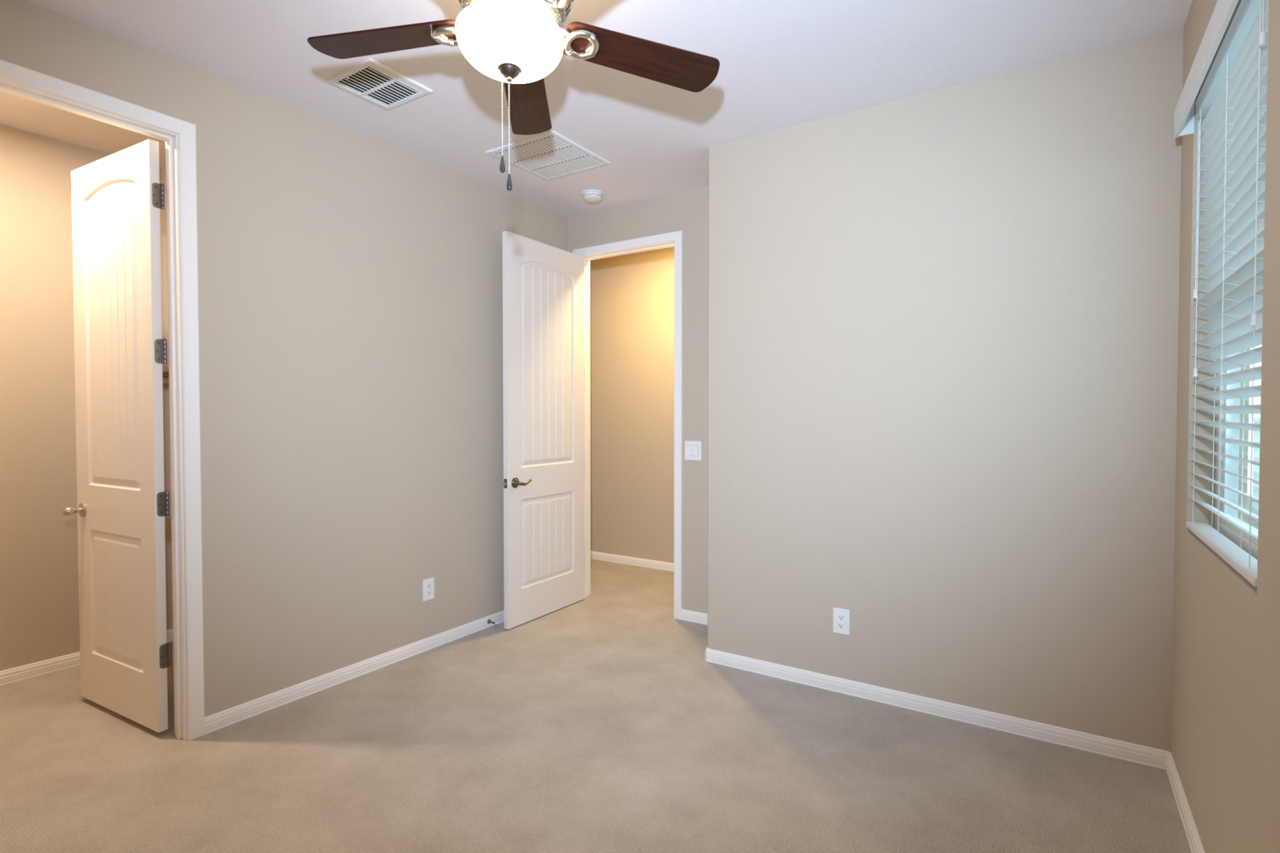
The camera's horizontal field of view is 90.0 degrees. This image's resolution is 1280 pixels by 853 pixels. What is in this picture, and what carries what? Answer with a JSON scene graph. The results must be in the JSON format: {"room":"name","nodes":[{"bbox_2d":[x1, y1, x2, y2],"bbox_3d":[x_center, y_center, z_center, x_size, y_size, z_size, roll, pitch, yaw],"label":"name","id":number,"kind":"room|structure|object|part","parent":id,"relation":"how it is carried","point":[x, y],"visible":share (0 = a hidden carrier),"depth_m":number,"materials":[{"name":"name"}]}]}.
{"room":"empty bedroom","nodes":[
{"label":"empty bedroom","id":0,"kind":"room"},
{"bbox_2d":[0,124,173,671],"bbox_3d":[-3.099,-0.106,3.287,0.115,2.743,2.300,1,1,33],"label":"wall","id":1,"kind":"structure","parent":0,"point":[39,590],"depth_m":3.25,"materials":[{"name":"beige paint"}]},
{"bbox_2d":[0,629,173,685],"bbox_3d":[-3.044,1.232,3.280,0.014,0.067,2.300,1,1,33],"label":"baseboard","id":2,"kind":"structure","parent":1,"relation":"attached to","point":[34,669],"depth_m":3.26,"materials":[{"name":"white paint"}]},
{"bbox_2d":[162,371,168,383],"bbox_3d":[-2.472,-0.285,3.867,0.298,0.064,0.632,1,1,33],"label":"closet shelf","id":3,"kind":"object","parent":1,"relation":"attached to","point":[166,374],"visible":0.02,"depth_m":3.69,"materials":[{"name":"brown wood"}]},
{"bbox_2d":[0,0,567,717],"bbox_3d":[-1.728,-0.097,2.862,0.098,2.743,4.281,1,1,33],"label":"wall","id":4,"kind":"structure","parent":0,"point":[350,282],"depth_m":3.09,"materials":[{"name":"beige paint"}]},
{"bbox_2d":[0,59,204,740],"bbox_3d":[-2.084,0.032,2.304,0.116,2.507,0.848,1,1,33],"label":"door frame","id":5,"kind":"structure","parent":4,"relation":"attached to","point":[179,135],"depth_m":2.59,"materials":[{"name":"white paint"}]},
{"bbox_2d":[62,138,171,733],"bbox_3d":[-2.284,0.046,2.757,0.713,2.408,0.180,1,1,34],"label":"door","id":6,"kind":"structure","parent":4,"relation":"in","point":[117,198],"depth_m":2.73,"materials":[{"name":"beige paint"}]},
{"bbox_3d":[-2.554,0.380,2.877,0.039,0.039,0.065,1,1,29],"label":"knob","id":7,"kind":"part","parent":6,"relation":"part of","materials":[{"name":"silver metal"}]},
{"bbox_3d":[-2.537,0.379,2.908,0.064,0.064,0.012,1,1,29],"label":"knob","id":8,"kind":"part","parent":6,"relation":"part of","materials":[{"name":"silver metal"}]},
{"bbox_2d":[204,610,504,734],"bbox_3d":[-1.163,1.224,3.656,0.014,0.067,2.381,1,1,33],"label":"baseboard","id":9,"kind":"structure","parent":4,"relation":"attached to","point":[224,718],"depth_m":3.15,"materials":[{"name":"white paint"}]},
{"bbox_2d":[422,577,434,601],"bbox_3d":[-1.192,0.918,3.611,0.009,0.121,0.078,1,1,33],"label":"wall outlet","id":10,"kind":"object","parent":4,"relation":"attached to","point":[428,584],"visible":1,"depth_m":3.61,"materials":[{"name":"white plastic"}]},
{"bbox_2d":[426,582,431,588],"bbox_3d":[-1.190,0.899,3.609,0.003,0.027,0.034,1,1,33],"label":"receptacle","id":11,"kind":"object","parent":10,"relation":"attached to","point":[428,585],"depth_m":3.61,"materials":[{"name":"white plastic"}]},
{"bbox_2d":[426,590,431,595],"bbox_3d":[-1.190,0.938,3.610,0.003,0.027,0.034,1,1,33],"label":"receptacle","id":12,"kind":"object","parent":10,"relation":"attached to","point":[428,593],"depth_m":3.61,"materials":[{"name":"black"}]},
{"bbox_2d":[487,619,497,624],"bbox_3d":[-0.910,1.215,3.966,0.076,0.025,0.025,1,1,33],"label":"door stop","id":13,"kind":"object","parent":4,"relation":"attached to","point":[489,621],"visible":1,"depth_m":3.97,"materials":[{"name":"grey metal"}]},
{"bbox_2d":[0,558,1191,852],"bbox_3d":[-0.586,1.325,2.817,5.400,0.100,5.700,1,1,33],"label":"floor","id":14,"kind":"structure","parent":0,"point":[599,722],"depth_m":2.38,"materials":[{"name":"beige carpet"}]},
{"bbox_2d":[0,0,1192,217],"bbox_3d":[-0.586,-1.517,2.757,5.400,0.100,5.700,1,1,33],"label":"ceiling","id":15,"kind":"structure","parent":0,"point":[784,64],"depth_m":2.58,"materials":[{"name":"white paint"}]},
{"bbox_2d":[325,57,432,110],"bbox_3d":[-1.117,-1.456,2.749,0.310,0.022,0.306,1,1,33],"label":"ceiling vent","id":16,"kind":"object","parent":15,"relation":"in","point":[370,80],"visible":1,"depth_m":2.73,"materials":[{"name":"white metal"}]},
{"bbox_2d":[306,0,719,191],"bbox_3d":[-0.332,-1.067,1.823,1.275,0.765,1.227,-1,2,-41],"label":"ceiling fan","id":17,"kind":"object","parent":15,"relation":"hanging from","point":[517,43],"visible":1,"depth_m":1.91,"materials":[{"name":"brown wood"}]},
{"bbox_3d":[-0.763,-1.180,1.953,0.516,0.007,0.153,1,9,13],"label":"fan blade","id":18,"kind":"part","parent":17,"relation":"part of","materials":[{"name":"brown wood"}]},
{"bbox_3d":[-0.400,-0.904,1.857,0.004,0.240,0.004,1,1,33],"label":"pull chain","id":19,"kind":"part","parent":17,"relation":"part of","materials":[{"name":"silver metal"}]},
{"bbox_3d":[-0.380,-0.867,1.857,0.004,0.271,0.004,1,1,33],"label":"pull chain","id":20,"kind":"part","parent":17,"relation":"part of","materials":[{"name":"silver metal"}]},
{"bbox_3d":[-0.377,-1.083,1.857,0.310,0.097,0.310,0,-2,33],"label":"lamp shade","id":21,"kind":"part","parent":17,"relation":"part of","materials":[{"name":"white glass"}]},
{"bbox_3d":[-0.401,-1.162,2.266,0.153,0.006,0.516,-10,-1,-5],"label":"fan blade","id":22,"kind":"part","parent":17,"relation":"part of","materials":[{"name":"brown wood"}]},
{"bbox_3d":[-0.099,-1.178,1.551,0.153,0.006,0.516,17,-12,-39],"label":"fan blade","id":23,"kind":"part","parent":17,"relation":"part of","materials":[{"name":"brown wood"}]},
{"bbox_3d":[0.010,-1.160,2.018,0.516,0.007,0.153,2,-13,-23],"label":"fan blade","id":24,"kind":"part","parent":17,"relation":"part of","materials":[{"name":"brown wood"}]},
{"bbox_2d":[485,129,610,180],"bbox_3d":[-0.497,-1.478,3.521,0.474,0.010,0.492,1,1,33],"label":"ceiling vent","id":25,"kind":"object","parent":15,"relation":"in","point":[548,155],"visible":0.99,"depth_m":3.49,"materials":[{"name":"white metal"}]},
{"bbox_2d":[581,189,603,202],"bbox_3d":[-0.305,-1.471,4.105,0.140,0.048,0.140,1,1,33],"label":"smoke detector","id":26,"kind":"object","parent":15,"relation":"attached to","point":[590,195],"visible":1,"depth_m":4.06,"materials":[{"name":"white plastic"}]},
{"bbox_3d":[-0.305,-1.491,4.104,0.140,0.008,0.140,1,1,33],"label":"plate","id":27,"kind":"part","parent":26,"relation":"part of","materials":[{"name":"white plastic"}]},
{"bbox_2d":[590,246,674,563],"bbox_3d":[0.152,-0.154,5.527,3.350,2.743,0.115,1,1,33],"label":"wall","id":28,"kind":"structure","parent":0,"point":[632,295],"depth_m":5.60,"materials":[{"name":"beige paint"}]},
{"bbox_2d":[590,551,674,571],"bbox_3d":[0.117,1.185,5.501,3.350,0.067,0.014,1,1,33],"label":"baseboard","id":29,"kind":"structure","parent":28,"relation":"attached to","point":[654,564],"depth_m":5.61,"materials":[{"name":"white paint"}]},
{"bbox_2d":[567,186,708,613],"bbox_3d":[0.096,-0.128,4.298,1.625,2.743,0.115,1,1,33],"label":"wall","id":30,"kind":"structure","parent":0,"point":[687,211],"depth_m":4.08,"materials":[{"name":"beige paint"}]},
{"bbox_2d":[502,231,584,629],"bbox_3d":[-0.617,0.023,4.227,0.142,2.428,0.787,1,1,32],"label":"door","id":31,"kind":"structure","parent":30,"relation":"in","point":[544,376],"depth_m":4.17,"materials":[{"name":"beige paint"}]},
{"bbox_3d":[-0.822,0.349,3.911,0.026,0.057,0.002,1,1,32],"label":"latch plate","id":32,"kind":"part","parent":31,"relation":"part of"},
{"bbox_3d":[-0.760,0.348,3.948,0.030,0.066,0.066,1,1,32],"label":"lever handle","id":33,"kind":"part","parent":31,"relation":"part of","materials":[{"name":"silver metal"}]},
{"bbox_3d":[-0.712,0.347,3.977,0.029,0.032,0.126,1,2,37],"label":"lever","id":34,"kind":"part","parent":31,"relation":"part of","materials":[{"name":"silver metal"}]},
{"bbox_2d":[572,230,682,619],"bbox_3d":[-0.073,-0.008,4.401,0.890,2.499,0.134,1,1,33],"label":"door frame","id":35,"kind":"structure","parent":30,"relation":"attached to","point":[672,239],"depth_m":4.15,"materials":[{"name":"white paint"}]},
{"bbox_2d":[684,440,701,460],"bbox_3d":[0.337,0.154,4.073,0.120,0.122,0.010,1,1,33],"label":"light switch","id":36,"kind":"object","parent":30,"relation":"attached to","point":[692,448],"visible":1,"depth_m":4.07,"materials":[{"name":"white plastic"}]},
{"bbox_2d":[707,27,1183,751],"bbox_3d":[1.381,-0.102,3.078,2.091,2.743,0.531,1,1,33],"label":"wall","id":37,"kind":"structure","parent":0,"point":[943,324],"depth_m":2.75,"materials":[{"name":"beige paint"}]},
{"bbox_2d":[833,607,849,635],"bbox_3d":[0.960,0.929,3.051,0.078,0.121,0.009,1,1,33],"label":"wall outlet","id":38,"kind":"object","parent":37,"relation":"attached to","point":[841,616],"visible":1,"depth_m":3.05,"materials":[{"name":"white plastic"}]},
{"bbox_2d":[837,614,844,620],"bbox_3d":[0.959,0.910,3.049,0.034,0.027,0.003,1,1,33],"label":"receptacle","id":39,"kind":"object","parent":38,"relation":"attached to","point":[840,617],"depth_m":3.05,"materials":[{"name":"white plastic"}]},
{"bbox_2d":[837,622,844,628],"bbox_3d":[0.959,0.949,3.050,0.034,0.027,0.003,1,1,33],"label":"receptacle","id":40,"kind":"object","parent":38,"relation":"attached to","point":[840,624],"depth_m":3.05,"materials":[{"name":"white plastic"}]},
{"bbox_2d":[680,608,1169,769],"bbox_3d":[1.125,1.232,3.264,2.392,0.067,0.546,1,1,33],"label":"baseboard","id":41,"kind":"structure","parent":37,"relation":"attached to","point":[1120,749],"depth_m":2.80,"materials":[{"name":"white paint"}]},
{"bbox_2d":[1170,0,1279,852],"bbox_3d":[1.028,-0.053,0.755,0.150,2.743,3.750,1,1,33],"label":"wall","id":42,"kind":"structure","parent":0,"point":[1225,741],"depth_m":1.69,"materials":[{"name":"beige paint"}]},
{"bbox_2d":[1165,751,1204,852],"bbox_3d":[0.959,1.284,0.828,0.014,0.067,3.750,1,1,33],"label":"baseboard","id":43,"kind":"structure","parent":42,"relation":"attached to","point":[1189,826],"depth_m":2.09,"materials":[{"name":"white paint"}]},
{"bbox_2d":[1173,0,1269,587],"bbox_3d":[1.607,-0.361,1.770,0.109,1.421,0.906,1,1,33],"label":"window blind","id":44,"kind":"object","parent":42,"relation":"attached to","point":[1232,99],"visible":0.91,"depth_m":1.73,"materials":[{"name":"white plastic"}]},
{"bbox_3d":[1.803,-0.710,2.071,0.002,0.539,0.003,1,1,33],"label":"lift cord","id":45,"kind":"part","parent":44,"relation":"part of","materials":[{"name":"white plastic"}]},
{"bbox_3d":[1.789,-0.581,2.052,0.002,0.795,0.003,1,1,33],"label":"lift cord","id":46,"kind":"part","parent":44,"relation":"part of","materials":[{"name":"white plastic"}]},
{"bbox_3d":[1.836,-0.350,2.074,0.049,1.348,0.005,1,1,33],"label":"ladder cord","id":47,"kind":"part","parent":44,"relation":"part of","materials":[{"name":"white fabric"}]},
{"bbox_3d":[1.624,0.338,1.774,0.054,0.022,0.890,1,1,33],"label":"rail","id":48,"kind":"part","parent":44,"relation":"part of","materials":[{"name":"white plastic"}]},
{"bbox_3d":[1.625,-0.344,1.749,0.049,1.348,0.005,1,1,33],"label":"ladder cord","id":49,"kind":"part","parent":44,"relation":"part of","materials":[{"name":"white fabric"}]},
{"bbox_3d":[1.395,-0.609,1.445,0.002,0.714,0.003,1,1,33],"label":"lift cord","id":50,"kind":"part","parent":44,"relation":"part of","materials":[{"name":"white plastic"}]},
{"bbox_3d":[1.439,-0.338,1.464,0.049,1.348,0.005,1,1,33],"label":"ladder cord","id":51,"kind":"part","parent":44,"relation":"part of","materials":[{"name":"white fabric"}]},
{"bbox_3d":[1.381,-0.918,1.418,0.002,0.096,0.003,1,1,33],"label":"lift cord","id":52,"kind":"part","parent":44,"relation":"part of","materials":[{"name":"white plastic"}]},
{"bbox_2d":[1214,351,1257,559],"bbox_3d":[1.684,-0.362,1.720,0.050,1.450,0.906,1,1,33],"label":"window","id":53,"kind":"structure","parent":42,"relation":"in","point":[1228,530],"depth_m":2.06,"materials":[{"name":"white plastic"}]},
{"label":"outside","id":54,"kind":"structure","parent":0,"visible":0},
{"bbox_2d":[1246,497,1258,528],"bbox_3d":[7.982,1.641,2.085,10.000,0.100,22.000,1,1,33],"label":"ground","id":55,"kind":"structure","parent":54,"point":[1254,523],"depth_m":10.29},
{"bbox_2d":[1252,417,1260,510],"bbox_3d":[6.347,0.768,4.322,0.260,1.550,16.000,1,1,33],"label":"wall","id":56,"kind":"structure","parent":55,"relation":"on","point":[1256,420],"depth_m":10.90,"materials":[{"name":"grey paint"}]}
]}

